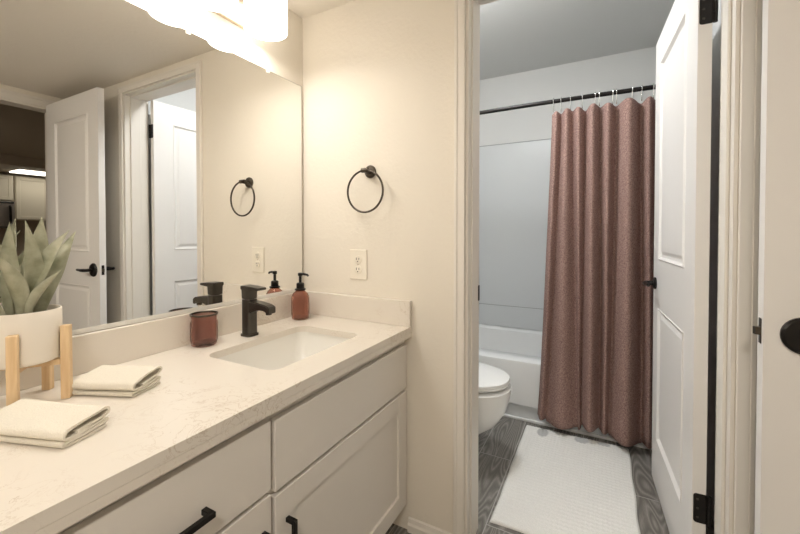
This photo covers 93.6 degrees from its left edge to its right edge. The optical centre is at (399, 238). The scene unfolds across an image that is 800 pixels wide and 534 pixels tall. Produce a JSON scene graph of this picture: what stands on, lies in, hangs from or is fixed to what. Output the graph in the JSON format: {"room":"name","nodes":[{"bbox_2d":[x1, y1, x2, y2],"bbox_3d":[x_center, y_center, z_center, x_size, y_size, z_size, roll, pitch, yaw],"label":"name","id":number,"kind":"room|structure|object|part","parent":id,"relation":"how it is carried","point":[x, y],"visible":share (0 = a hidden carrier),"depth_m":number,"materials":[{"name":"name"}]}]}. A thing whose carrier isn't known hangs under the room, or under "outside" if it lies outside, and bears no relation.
{"room":"bathroom","nodes":[
{"label":"bathroom","id":0,"kind":"room"},
{"bbox_2d":[76,0,303,334],"bbox_3d":[-1.130,-0.093,0.505,0.100,2.500,3.035,0,1,28],"label":"wall","id":1,"kind":"structure","parent":0,"point":[284,58],"depth_m":1.42,"materials":[{"name":"beige paint"}]},
{"bbox_2d":[0,0,302,334],"bbox_3d":[-0.755,-0.215,1.092,0.010,0.914,1.346,0,1,28],"label":"wall mirror","id":2,"kind":"object","parent":1,"relation":"attached to","point":[172,157],"visible":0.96,"depth_m":1.09,"materials":[{"name":"clear glass"}]},
{"bbox_2d":[0,290,305,395],"bbox_3d":[-0.747,0.294,1.103,0.018,0.100,1.358,0,1,28],"label":"backsplash","id":3,"kind":"structure","parent":1,"relation":"attached to","point":[120,344],"depth_m":1.08,"materials":[{"name":"stone"}]},
{"bbox_2d":[190,0,286,41],"bbox_3d":[-0.656,-0.832,1.085,0.183,0.162,0.805,0,1,28],"label":"vanity light","id":4,"kind":"object","parent":1,"relation":"attached to","point":[265,20],"visible":1,"depth_m":1.32,"materials":[{"name":"white glass"}]},
{"bbox_3d":[-0.588,-0.815,1.178,0.150,0.125,0.150,0,1,28],"label":"lamp shade","id":5,"kind":"part","parent":4,"relation":"part of","materials":[{"name":"white glass"}]},
{"bbox_2d":[195,0,235,9],"bbox_3d":[-0.588,-0.759,1.179,0.138,0.006,0.138,0,1,28],"label":"diffuser","id":6,"kind":"object","parent":4,"relation":"attached to","point":[206,4],"depth_m":1.22,"materials":[{"name":"white glass"}]},
{"bbox_3d":[-0.737,-0.846,1.108,0.018,0.134,0.770,0,1,28],"label":"plate","id":7,"kind":"part","parent":4,"relation":"part of","materials":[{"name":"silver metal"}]},
{"bbox_3d":[-0.488,-0.818,1.367,0.150,0.125,0.150,0,1,28],"label":"lamp shade","id":8,"kind":"part","parent":4,"relation":"part of","materials":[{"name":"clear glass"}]},
{"bbox_2d":[246,20,285,38],"bbox_3d":[-0.488,-0.762,1.368,0.138,0.006,0.138,0,1,28],"label":"diffuser","id":9,"kind":"object","parent":4,"relation":"attached to","point":[259,29],"depth_m":1.36,"materials":[{"name":"white glass"}]},
{"bbox_2d":[287,0,354,18],"bbox_3d":[-0.115,-0.998,-0.114,2.460,0.080,2.920,0,1,28],"label":"ceiling","id":10,"kind":"structure","parent":0,"point":[302,8],"depth_m":1.59,"materials":[{"name":"white paint"}]},
{"bbox_2d":[303,0,762,533],"bbox_3d":[0.587,-0.105,1.235,2.250,2.500,0.135,0,1,28],"label":"wall","id":11,"kind":"structure","parent":0,"point":[378,75],"depth_m":1.47,"materials":[{"name":"beige paint"}]},
{"bbox_2d":[350,249,366,279],"bbox_3d":[-0.173,0.108,1.560,0.084,0.124,0.009,0,1,28],"label":"wall outlet","id":12,"kind":"object","parent":11,"relation":"attached to","point":[358,258],"visible":1,"depth_m":1.56,"materials":[{"name":"beige plastic"}]},
{"bbox_2d":[354,266,361,273],"bbox_3d":[-0.173,0.129,1.561,0.034,0.034,0.009,0,1,28],"label":"receptacle","id":13,"kind":"object","parent":12,"relation":"attached to","point":[357,269],"depth_m":1.56,"materials":[{"name":"beige plastic"}]},
{"bbox_2d":[354,255,361,263],"bbox_3d":[-0.173,0.087,1.560,0.034,0.034,0.009,0,1,28],"label":"receptacle","id":14,"kind":"object","parent":12,"relation":"attached to","point":[357,258],"depth_m":1.56,"materials":[{"name":"beige plastic"}]},
{"bbox_2d":[347,165,383,212],"bbox_3d":[-0.132,-0.199,1.508,0.174,0.196,0.053,0,1,28],"label":"towel ring","id":15,"kind":"object","parent":11,"relation":"attached to","point":[370,171],"visible":1,"depth_m":1.50,"materials":[{"name":"brown metal"}]},
{"bbox_3d":[-0.134,-0.271,1.503,0.028,0.020,0.044,0,1,28],"label":"post","id":16,"kind":"part","parent":15,"relation":"part of","materials":[{"name":"brown metal"}]},
{"bbox_2d":[407,517,451,533],"bbox_3d":[0.789,1.121,1.064,1.715,0.054,0.012,0,1,28],"label":"baseboard","id":17,"kind":"structure","parent":11,"relation":"attached to","point":[414,526],"depth_m":1.44,"materials":[{"name":"beige paint"}]},
{"bbox_2d":[453,0,762,533],"bbox_3d":[0.597,0.101,1.233,0.825,2.088,0.166,0,1,28],"label":"door frame","id":18,"kind":"structure","parent":11,"relation":"attached to","point":[466,52],"depth_m":1.03,"materials":[{"name":"beige paint"}]},
{"bbox_3d":[0.306,0.211,1.461,0.002,0.060,0.016,0,1,28],"label":"strike plate","id":19,"kind":"part","parent":18,"relation":"part of","materials":[{"name":"black metal"}]},
{"bbox_2d":[642,0,717,533],"bbox_3d":[1.051,0.114,1.469,0.092,2.030,0.708,0,1,24],"label":"door","id":20,"kind":"structure","parent":11,"relation":"in","point":[680,282],"depth_m":1.28,"materials":[{"name":"white paint"}]},
{"bbox_3d":[1.128,0.206,1.704,0.044,0.021,0.108,0,1,28],"label":"lever","id":21,"kind":"part","parent":20,"relation":"part of","materials":[{"name":"black metal"}]},
{"bbox_2d":[385,416,713,533],"bbox_3d":[0.345,1.182,0.798,2.450,0.060,4.900,0,1,28],"label":"floor","id":22,"kind":"structure","parent":0,"point":[498,445],"depth_m":1.81,"materials":[{"name":"grey wood"}]},
{"bbox_2d":[57,417,270,533],"bbox_3d":[-0.651,0.773,0.693,0.544,0.762,0.632,0,1,28],"label":"drawer","id":23,"kind":"object","parent":22,"relation":"on","point":[223,489],"visible":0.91,"depth_m":0.71,"materials":[{"name":"beige paint"}]},
{"bbox_3d":[-0.421,0.512,0.573,0.029,0.011,0.293,0,1,28],"label":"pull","id":24,"kind":"part","parent":23,"relation":"part of","materials":[{"name":"black metal"}]},
{"bbox_3d":[-0.444,0.702,0.582,0.018,0.238,0.620,0,1,28],"label":"drawer","id":25,"kind":"part","parent":23,"relation":"part of","materials":[{"name":"beige paint"}]},
{"bbox_2d":[267,341,405,533],"bbox_3d":[-0.342,0.764,1.275,0.544,0.762,0.686,0,1,28],"label":"base cabinet","id":26,"kind":"object","parent":22,"relation":"on","point":[338,451],"visible":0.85,"depth_m":1.11,"materials":[{"name":"beige paint"}]},
{"bbox_2d":[0,290,411,533],"bbox_3d":[-0.514,0.317,0.979,0.547,0.141,1.359,0,1,28],"label":"countertop","id":27,"kind":"structure","parent":26,"relation":"on","point":[201,400],"depth_m":0.84,"materials":[{"name":"stone"}]},
{"bbox_2d":[0,324,72,405],"bbox_3d":[-0.792,0.269,0.797,0.133,0.160,0.127,0,1,28],"label":"plant stand","id":28,"kind":"object","parent":27,"relation":"on","point":[13,370],"visible":0.63,"depth_m":0.81,"materials":[{"name":"brown wood"}]},
{"bbox_3d":[-0.760,0.270,0.738,0.016,0.160,0.016,-1,1,-32],"label":"leg","id":29,"kind":"part","parent":28,"relation":"part of","materials":[{"name":"brown wood"}]},
{"bbox_2d":[0,304,62,369],"bbox_3d":[-0.798,0.206,0.797,0.122,0.110,0.122,0,1,28],"label":"pot","id":30,"kind":"object","parent":28,"relation":"on","point":[37,326],"depth_m":0.77,"materials":[{"name":"white ceramic"}]},
{"bbox_2d":[0,218,75,369],"bbox_3d":[-0.797,0.106,0.793,0.125,0.308,0.211,0,1,18],"label":"agave","id":31,"kind":"object","parent":28,"relation":"on","point":[26,296],"visible":1,"depth_m":0.78,"materials":[{"name":"green plant"}]},
{"bbox_3d":[-0.814,0.268,0.868,0.016,0.160,0.016,0,1,-13],"label":"leg","id":32,"kind":"part","parent":28,"relation":"part of","materials":[{"name":"brown wood"}]},
{"bbox_3d":[-0.731,0.269,0.824,0.016,0.160,0.016,0,1,-21],"label":"leg","id":33,"kind":"part","parent":28,"relation":"part of","materials":[{"name":"brown wood"}]},
{"bbox_2d":[0,398,110,447],"bbox_3d":[-0.648,0.331,0.681,0.194,0.039,0.086,0,1,10],"label":"folded washcloth","id":34,"kind":"object","parent":27,"relation":"on","point":[23,421],"visible":1,"depth_m":0.67,"materials":[{"name":"white fabric"}]},
{"bbox_2d":[72,365,161,396],"bbox_3d":[-0.651,0.325,0.868,0.149,0.043,0.089,0,1,5],"label":"folded washcloth","id":35,"kind":"object","parent":27,"relation":"on","point":[105,380],"visible":1,"depth_m":0.84,"materials":[{"name":"white fabric"}]},
{"bbox_2d":[189,311,217,347],"bbox_3d":[-0.632,0.291,1.212,0.082,0.102,0.082,0,1,28],"label":"glass tumbler","id":36,"kind":"object","parent":27,"relation":"on","point":[203,324],"visible":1,"depth_m":1.18,"materials":[{"name":"brown"}]},
{"bbox_2d":[240,284,275,336],"bbox_3d":[-0.492,0.253,1.304,0.134,0.176,0.049,0,1,28],"label":"faucet","id":37,"kind":"object","parent":27,"relation":"on","point":[251,305],"visible":1,"depth_m":1.30,"materials":[{"name":"grey metal"}]},
{"bbox_3d":[-0.511,0.189,1.313,0.086,0.048,0.043,0,1,28],"label":"lever","id":38,"kind":"part","parent":37,"relation":"part of","materials":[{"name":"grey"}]},
{"bbox_2d":[217,332,348,369],"bbox_3d":[-0.358,0.436,1.223,0.316,0.142,0.444,0,1,28],"label":"sink","id":39,"kind":"object","parent":27,"relation":"in","point":[279,353],"visible":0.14,"depth_m":1.38,"materials":[{"name":"white ceramic"}]},
{"bbox_2d":[291,272,309,319],"bbox_3d":[-0.418,0.240,1.575,0.075,0.194,0.075,-1,1,-36],"label":"soap dispenser","id":40,"kind":"object","parent":27,"relation":"on","point":[300,305],"visible":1,"depth_m":1.55,"materials":[{"name":"orange glass"}]},
{"bbox_2d":[291,290,309,319],"bbox_3d":[-0.418,0.274,1.576,0.075,0.125,0.074,0,1,28],"label":"bottle","id":41,"kind":"object","parent":40,"relation":"attached to","point":[300,305],"depth_m":1.55,"materials":[{"name":"orange glass"}]},
{"bbox_3d":[-0.256,0.741,0.888,0.029,0.161,0.011,0,1,28],"label":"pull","id":42,"kind":"part","parent":26,"relation":"part of","materials":[{"name":"black metal"}]},
{"bbox_2d":[478,363,511,434],"bbox_3d":[0.213,0.745,2.034,0.756,0.775,0.470,0,1,28],"label":"toilet","id":43,"kind":"object","parent":22,"relation":"on","point":[495,387],"visible":0.16,"depth_m":1.81,"materials":[{"name":"white ceramic"}]},
{"bbox_3d":[0.339,0.719,1.966,0.458,0.013,0.362,0,1,28],"label":"seat","id":44,"kind":"part","parent":43,"relation":"part of","materials":[{"name":"white plastic"}]},
{"bbox_3d":[0.339,0.700,1.966,0.457,0.024,0.362,0,1,28],"label":"lid","id":45,"kind":"part","parent":43,"relation":"part of","materials":[{"name":"white ceramic"}]},
{"bbox_2d":[490,425,640,533],"bbox_3d":[0.796,1.128,1.764,0.535,0.016,0.854,0,1,28],"label":"bath mat","id":46,"kind":"object","parent":22,"relation":"on","point":[556,482],"visible":1,"depth_m":1.69,"materials":[{"name":"white fabric"}]},
{"bbox_2d":[479,324,651,449],"bbox_3d":[0.984,0.936,2.649,1.554,0.372,0.805,0,1,28],"label":"bathtub","id":47,"kind":"object","parent":22,"relation":"on","point":[515,351],"visible":0.07,"depth_m":2.36,"materials":[{"name":"white ceramic"}]},
{"bbox_3d":[0.803,1.119,2.312,1.554,0.018,0.026,0,1,28],"label":"trim","id":48,"kind":"part","parent":47,"relation":"part of","materials":[{"name":"white ceramic"}]},
{"bbox_2d":[479,46,655,330],"bbox_3d":[1.201,-0.159,3.040,1.760,2.550,0.100,0,1,28],"label":"wall","id":49,"kind":"structure","parent":0,"point":[636,68],"depth_m":2.97,"materials":[{"name":"white paint"}]},
{"bbox_2d":[479,139,550,330],"bbox_3d":[0.990,-0.018,2.644,1.558,1.533,0.799,0,1,28],"label":"tub surround","id":50,"kind":"object","parent":49,"relation":"attached to","point":[514,178],"visible":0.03,"depth_m":3.11,"materials":[{"name":"grey plastic"}]},
{"bbox_3d":[0.990,0.661,2.655,1.558,0.174,0.799,0,1,28],"label":"panel","id":51,"kind":"part","parent":50,"relation":"part of","materials":[{"name":"grey"}]},
{"bbox_2d":[480,0,674,79],"bbox_3d":[0.768,-1.383,2.205,1.760,0.075,1.945,0,1,28],"label":"ceiling","id":52,"kind":"structure","parent":0,"point":[517,36],"depth_m":2.44,"materials":[{"name":"white paint"}]},
{"bbox_2d":[706,0,720,521],"bbox_3d":[1.520,-0.140,1.871,0.100,2.550,1.865,0,1,28],"label":"wall","id":53,"kind":"structure","parent":0,"point":[716,27],"depth_m":1.54,"materials":[{"name":"white paint"}]},
{"bbox_2d":[480,84,655,114],"bbox_3d":[0.790,-0.796,2.256,1.560,0.060,0.062,0,1,28],"label":"shower curtain rod","id":54,"kind":"object","parent":53,"relation":"attached to","point":[648,87],"visible":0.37,"depth_m":2.14,"materials":[{"name":"black metal"}]},
{"bbox_3d":[0.950,-0.075,-0.599,0.110,2.500,3.035,0,1,28],"label":"wall","id":55,"kind":"structure","parent":0,"visible":0},
{"bbox_2d":[753,0,799,533],"bbox_3d":[1.169,0.124,0.736,0.726,2.035,0.182,0,1,28],"label":"door","id":56,"kind":"structure","parent":55,"relation":"in","point":[777,467],"depth_m":0.86,"materials":[{"name":"white paint"}]},
{"bbox_3d":[0.853,0.218,0.890,0.002,0.060,0.015,0,1,28],"label":"latch plate","id":57,"kind":"part","parent":56,"relation":"part of","materials":[{"name":"black metal"}]},
{"bbox_3d":[1.326,-0.770,1.965,0.005,0.084,0.038,0,1,28],"label":"curtain ring","id":58,"kind":"object","parent":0,"visible":0},
{"bbox_2d":[537,96,655,448],"bbox_3d":[1.097,0.173,2.053,0.654,1.826,0.121,0,1,28],"label":"shower curtain","id":59,"kind":"object","parent":58,"relation":"hanging from","point":[596,371],"visible":0.86,"depth_m":2.05,"materials":[{"name":"fabric"}]}
]}

